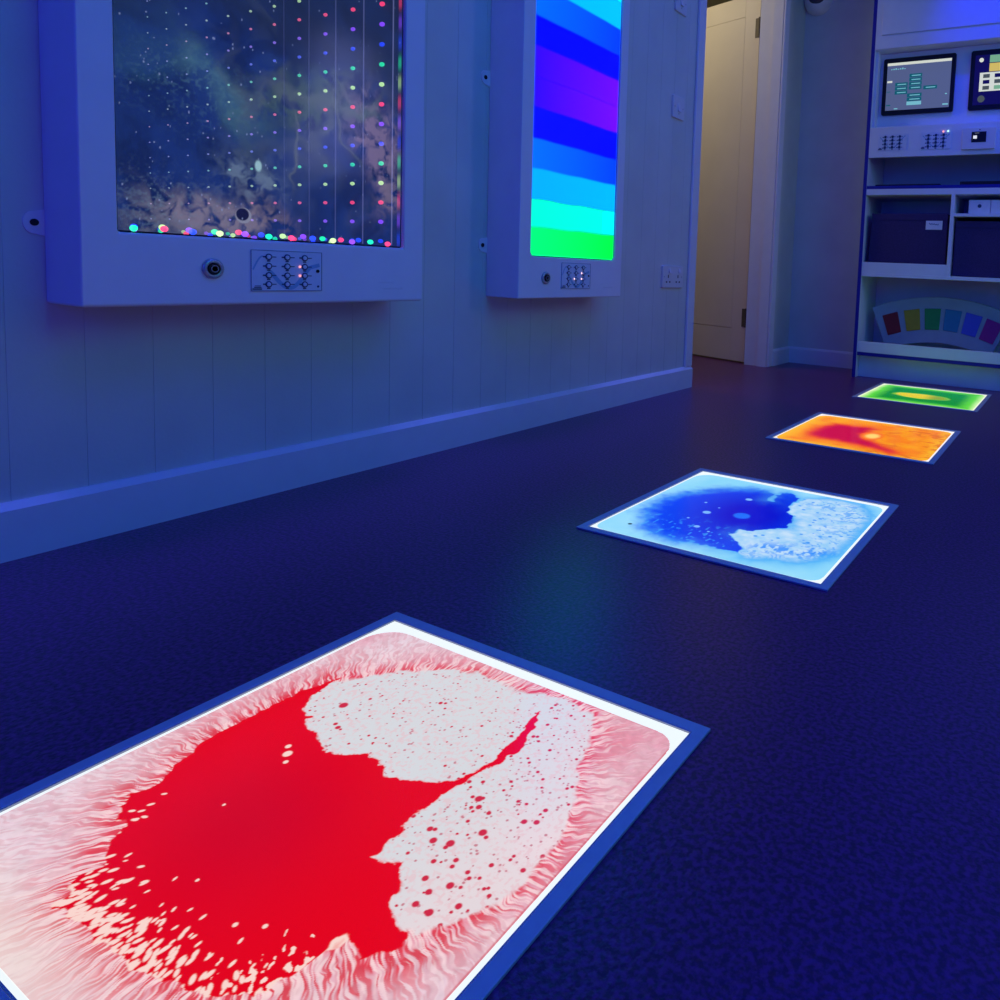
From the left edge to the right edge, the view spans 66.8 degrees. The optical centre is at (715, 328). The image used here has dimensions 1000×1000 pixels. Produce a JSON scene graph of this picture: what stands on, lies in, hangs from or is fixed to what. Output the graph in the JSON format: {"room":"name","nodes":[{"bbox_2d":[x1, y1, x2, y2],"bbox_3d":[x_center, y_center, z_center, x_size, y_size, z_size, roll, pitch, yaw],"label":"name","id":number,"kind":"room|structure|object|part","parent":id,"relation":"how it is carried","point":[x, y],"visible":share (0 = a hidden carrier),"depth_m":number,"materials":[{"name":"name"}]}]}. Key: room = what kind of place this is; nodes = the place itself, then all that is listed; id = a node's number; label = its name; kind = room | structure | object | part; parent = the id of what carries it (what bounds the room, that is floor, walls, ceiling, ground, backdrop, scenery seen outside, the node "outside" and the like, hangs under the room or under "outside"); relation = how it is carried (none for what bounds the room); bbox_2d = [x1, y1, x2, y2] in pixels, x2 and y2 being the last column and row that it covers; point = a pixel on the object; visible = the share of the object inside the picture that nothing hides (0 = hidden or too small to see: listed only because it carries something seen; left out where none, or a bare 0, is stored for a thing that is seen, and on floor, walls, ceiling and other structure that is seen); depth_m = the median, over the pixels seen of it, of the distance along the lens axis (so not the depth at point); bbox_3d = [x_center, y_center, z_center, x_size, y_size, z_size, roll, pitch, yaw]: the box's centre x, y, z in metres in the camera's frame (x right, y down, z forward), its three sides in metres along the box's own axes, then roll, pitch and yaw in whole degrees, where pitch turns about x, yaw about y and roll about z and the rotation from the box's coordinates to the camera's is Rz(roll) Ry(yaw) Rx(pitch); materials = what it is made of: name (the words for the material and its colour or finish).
{"room":"sensory room","nodes":[
{"label":"sensory room","id":0,"kind":"room"},
{"bbox_2d":[0,0,805,502],"bbox_3d":[-0.892,-0.886,1.491,0.120,2.450,5.726,5,5,27],"label":"wall","id":1,"kind":"structure","parent":0,"point":[89,396],"depth_m":1.69,"materials":[{"name":"white paint"}]},
{"bbox_2d":[22,0,424,307],"bbox_3d":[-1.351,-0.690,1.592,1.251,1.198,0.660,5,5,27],"label":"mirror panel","id":2,"kind":"object","parent":1,"relation":"attached to","point":[195,152],"visible":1,"depth_m":1.27,"materials":[{"name":"white plastic"}]},
{"bbox_2d":[202,259,223,278],"bbox_3d":[-0.879,-0.104,1.250,0.006,0.035,0.035,5,5,27],"label":"socket","id":3,"kind":"object","parent":2,"relation":"attached to","point":[211,268],"depth_m":1.25,"materials":[{"name":"black plastic"}]},
{"bbox_2d":[113,0,402,246],"bbox_3d":[-0.805,-0.644,1.327,0.001,0.953,0.528,5,5,27],"label":"screen","id":4,"kind":"object","parent":2,"relation":"attached to","point":[263,119],"depth_m":1.31,"materials":[{"name":"multicoloured glass"}]},
{"bbox_2d":[0,366,692,563],"bbox_3d":[-1.149,0.323,1.040,0.016,0.090,4.568,5,5,27],"label":"baseboard","id":5,"kind":"structure","parent":1,"relation":"attached to","point":[35,525],"depth_m":1.47,"materials":[{"name":"white paint"}]},
{"bbox_2d":[478,0,629,298],"bbox_3d":[-0.454,-0.692,2.112,0.127,1.198,0.515,5,5,27],"label":"light panel","id":6,"kind":"object","parent":1,"relation":"attached to","point":[557,77],"visible":1,"depth_m":2.03,"materials":[{"name":"white plastic casing"},{"name":"glowing coloured translucent acrylic"}]},
{"bbox_2d":[541,272,549,283],"bbox_3d":[-0.481,-0.143,2.026,0.006,0.035,0.035,5,5,27],"label":"socket","id":7,"kind":"object","parent":6,"relation":"attached to","point":[545,276],"depth_m":2.02,"materials":[{"name":"black plastic"}]},
{"bbox_2d":[661,266,682,287],"bbox_3d":[-0.172,-0.207,2.873,0.015,0.087,0.160,5,5,27],"label":"power socket","id":8,"kind":"object","parent":1,"relation":"attached to","point":[671,276],"visible":1,"depth_m":2.86,"materials":[{"name":"white plastic"}]},
{"bbox_2d":[671,94,684,120],"bbox_3d":[-0.145,-0.869,2.814,0.016,0.086,0.086,5,5,27],"label":"light switch","id":9,"kind":"object","parent":1,"relation":"attached to","point":[677,110],"visible":1,"depth_m":2.80,"materials":[{"name":"white plastic"}]},
{"bbox_2d":[674,0,686,16],"bbox_3d":[-0.132,-1.268,2.773,0.016,0.086,0.086,5,5,27],"label":"light switch","id":10,"kind":"object","parent":1,"relation":"attached to","point":[680,6],"visible":1,"depth_m":2.77,"materials":[{"name":"white plastic"}]},
{"bbox_2d":[683,0,706,366],"bbox_3d":[-0.073,-0.857,2.961,0.012,2.050,0.058,5,5,27],"label":"trim","id":11,"kind":"structure","parent":1,"relation":"attached to","point":[702,5],"depth_m":2.97,"materials":[{"name":"white paint"}]},
{"bbox_2d":[692,0,760,361],"bbox_3d":[-0.067,-0.832,4.134,0.828,1.977,0.050,7,6,44],"label":"door","id":12,"kind":"structure","parent":1,"relation":"in","point":[732,27],"depth_m":3.99,"materials":[{"name":"white wood"}]},
{"bbox_2d":[744,0,790,366],"bbox_3d":[0.263,-0.833,3.788,0.135,2.080,0.035,5,5,27],"label":"trim","id":13,"kind":"structure","parent":1,"relation":"attached to","point":[772,11],"depth_m":3.78,"materials":[{"name":"white paint"}]},
{"bbox_2d":[772,346,789,365],"bbox_3d":[0.359,0.155,3.978,0.016,0.090,0.240,5,5,27],"label":"baseboard","id":14,"kind":"structure","parent":1,"relation":"attached to","point":[780,355],"depth_m":3.97,"materials":[{"name":"white paint"}]},
{"bbox_2d":[0,354,999,999],"bbox_3d":[0.130,0.394,1.813,4.600,0.060,7.100,5,5,27],"label":"floor","id":15,"kind":"structure","parent":0,"point":[833,832],"depth_m":0.94,"materials":[{"name":"plastic"}]},
{"bbox_2d":[0,612,710,999],"bbox_3d":[-0.341,0.433,0.672,0.500,0.003,0.500,5,5,27],"label":"tile","id":16,"kind":"object","parent":15,"relation":"on","point":[400,807],"depth_m":0.62,"materials":[{"name":"plastic"}]},
{"bbox_2d":[576,468,898,591],"bbox_3d":[0.070,0.387,1.473,0.500,0.003,0.500,5,5,27],"label":"tile","id":17,"kind":"object","parent":15,"relation":"on","point":[803,536],"depth_m":1.42,"materials":[{"name":"plastic"}]},
{"bbox_2d":[765,412,960,464],"bbox_3d":[0.487,0.340,2.285,0.500,0.003,0.500,5,5,27],"label":"tile","id":18,"kind":"object","parent":15,"relation":"on","point":[894,440],"depth_m":2.25,"materials":[{"name":"plastic"}]},
{"bbox_2d":[852,382,991,411],"bbox_3d":[0.907,0.293,3.104,0.500,0.003,0.500,5,5,27],"label":"tile","id":19,"kind":"object","parent":15,"relation":"on","point":[889,392],"depth_m":3.08,"materials":[{"name":"plastic"}]},
{"bbox_2d":[852,0,999,390],"bbox_3d":[1.190,-0.876,3.458,0.855,2.300,0.330,5,5,27],"label":"shelving unit","id":20,"kind":"object","parent":15,"relation":"on","point":[901,28],"visible":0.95,"depth_m":3.46,"materials":[{"name":"white plastic"}]},
{"bbox_3d":[0.820,-0.908,3.650,0.018,2.300,0.322,5,5,27],"label":"panel","id":21,"kind":"part","parent":20,"relation":"part of","materials":[{"name":"white plastic"}]},
{"bbox_3d":[0.797,-1.168,3.528,0.012,0.372,0.055,5,5,27],"label":"recess trim","id":22,"kind":"part","parent":20,"relation":"part of","materials":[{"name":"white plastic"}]},
{"bbox_2d":[878,133,906,150],"bbox_3d":[0.854,-0.899,3.447,0.139,0.077,0.004,5,5,27],"label":"plate","id":23,"kind":"object","parent":20,"relation":"attached to","point":[885,141],"visible":1,"depth_m":3.45,"materials":[{"name":"white plastic"}]},
{"bbox_2d":[875,184,940,185],"bbox_3d":[0.970,-0.697,3.537,0.310,0.008,0.200,5,5,27],"label":"folder","id":24,"kind":"object","parent":20,"relation":"on","point":[889,184],"visible":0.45,"depth_m":3.46,"materials":[{"name":"black plastic"}]},
{"bbox_2d":[868,213,949,264],"bbox_3d":[0.988,-0.417,3.587,0.374,0.292,0.262,5,5,27],"label":"storage bin","id":25,"kind":"object","parent":20,"relation":"on","point":[894,238],"visible":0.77,"depth_m":3.47,"materials":[{"name":"blue fabric"}]},
{"bbox_2d":[881,53,956,115],"bbox_3d":[0.980,-1.177,3.456,0.343,0.272,0.015,5,5,27],"label":"monitor","id":26,"kind":"object","parent":20,"relation":"attached to","point":[917,84],"visible":1,"depth_m":3.45,"materials":[{"name":"black plastic"}]},
{"bbox_3d":[1.161,-0.245,3.506,0.819,0.018,0.310,5,5,27],"label":"shelf","id":27,"kind":"part","parent":20,"relation":"part of","materials":[{"name":"white plastic"}]},
{"bbox_3d":[1.179,-0.648,3.474,0.819,0.029,0.310,5,5,27],"label":"counter shelf","id":28,"kind":"part","parent":20,"relation":"part of","materials":[{"name":"white plastic"}]},
{"bbox_2d":[867,184,999,188],"bbox_3d":[1.180,-0.670,3.473,0.819,0.016,0.309,5,5,27],"label":"countertop","id":29,"kind":"structure","parent":20,"relation":"on","point":[973,185],"depth_m":3.38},
{"bbox_2d":[920,130,951,149],"bbox_3d":[1.034,-0.885,3.353,0.139,0.084,0.008,5,5,27],"label":"plate","id":30,"kind":"object","parent":20,"relation":"attached to","point":[929,140],"visible":1,"depth_m":3.35,"materials":[{"name":"white"}]},
{"bbox_2d":[873,297,999,351],"bbox_3d":[1.107,-0.015,3.530,0.674,0.276,0.083,5,5,27],"label":"panel","id":31,"kind":"object","parent":20,"relation":"on","point":[970,325],"visible":0.91,"depth_m":3.51,"materials":[{"name":"grey plastic"}]},
{"bbox_3d":[1.262,-0.884,3.599,0.819,2.300,0.012,5,5,27],"label":"panel","id":32,"kind":"part","parent":20,"relation":"part of","materials":[{"name":"white plastic"}]},
{"bbox_3d":[1.152,-1.668,3.249,0.759,0.572,0.006,5,5,27],"label":"raised panel","id":33,"kind":"part","parent":20,"relation":"part of","materials":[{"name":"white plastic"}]},
{"bbox_2d":[952,221,999,277],"bbox_3d":[1.353,-0.368,3.403,0.378,0.258,0.260,5,5,27],"label":"storage bin","id":34,"kind":"object","parent":20,"relation":"on","point":[977,243],"visible":0.99,"depth_m":3.33,"materials":[{"name":"blue fabric"}]},
{"bbox_3d":[1.361,-0.523,3.387,0.397,0.014,0.310,5,5,27],"label":"shelf","id":35,"kind":"part","parent":20,"relation":"part of","materials":[{"name":"white plastic"}]},
{"bbox_2d":[961,127,995,149],"bbox_3d":[1.202,-0.868,3.264,0.145,0.096,0.014,5,5,27],"label":"controller","id":36,"kind":"object","parent":20,"relation":"attached to","point":[972,138],"visible":1,"depth_m":3.26,"materials":[{"name":"white plastic"}]},
{"bbox_2d":[968,200,990,213],"bbox_3d":[1.262,-0.567,3.388,0.096,0.065,0.171,5,5,27],"label":"drawer box","id":37,"kind":"object","parent":20,"relation":"on","point":[975,206],"visible":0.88,"depth_m":3.31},
{"bbox_2d":[960,181,999,184],"bbox_3d":[1.326,-0.671,3.356,0.310,0.016,0.200,5,5,27],"label":"folder","id":38,"kind":"object","parent":20,"relation":"on","point":[961,182],"visible":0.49,"depth_m":3.30,"materials":[{"name":"black plastic"}]},
{"bbox_2d":[968,49,999,110],"bbox_3d":[1.344,-1.145,3.270,0.343,0.272,0.015,5,5,27],"label":"tablet","id":39,"kind":"object","parent":20,"relation":"attached to","point":[984,85],"visible":1,"depth_m":3.31,"materials":[{"name":"black plastic"}]},
{"bbox_2d":[990,200,999,213],"bbox_3d":[1.349,-0.560,3.343,0.096,0.065,0.171,5,5,27],"label":"drawer box","id":40,"kind":"object","parent":20,"relation":"on","point":[995,204],"visible":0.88,"depth_m":3.28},
{"bbox_2d":[707,0,731,7],"bbox_3d":[0.241,-2.101,1.613,4.600,0.050,7.100,5,5,27],"label":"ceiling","id":41,"kind":"structure","parent":0,"point":[710,3],"depth_m":5.20,"materials":[{"name":"white paint"}]},
{"bbox_2d":[788,0,873,351],"bbox_3d":[1.867,-0.912,3.352,3.100,2.450,0.100,5,5,27],"label":"wall","id":42,"kind":"structure","parent":0,"point":[838,41],"depth_m":3.93,"materials":[{"name":"white paint"}]},
{"bbox_2d":[804,0,832,15],"bbox_3d":[0.544,-1.767,3.874,0.162,0.108,0.092,5,5,27],"label":"wall light","id":43,"kind":"object","parent":42,"relation":"attached to","point":[814,7],"visible":1,"depth_m":3.87,"materials":[{"name":"white paint"}]},
{"bbox_2d":[788,346,852,368],"bbox_3d":[0.620,0.166,3.989,0.470,0.090,0.016,5,5,27],"label":"baseboard","id":44,"kind":"structure","parent":42,"relation":"attached to","point":[831,358],"depth_m":4.00,"materials":[{"name":"white paint"}]}
]}

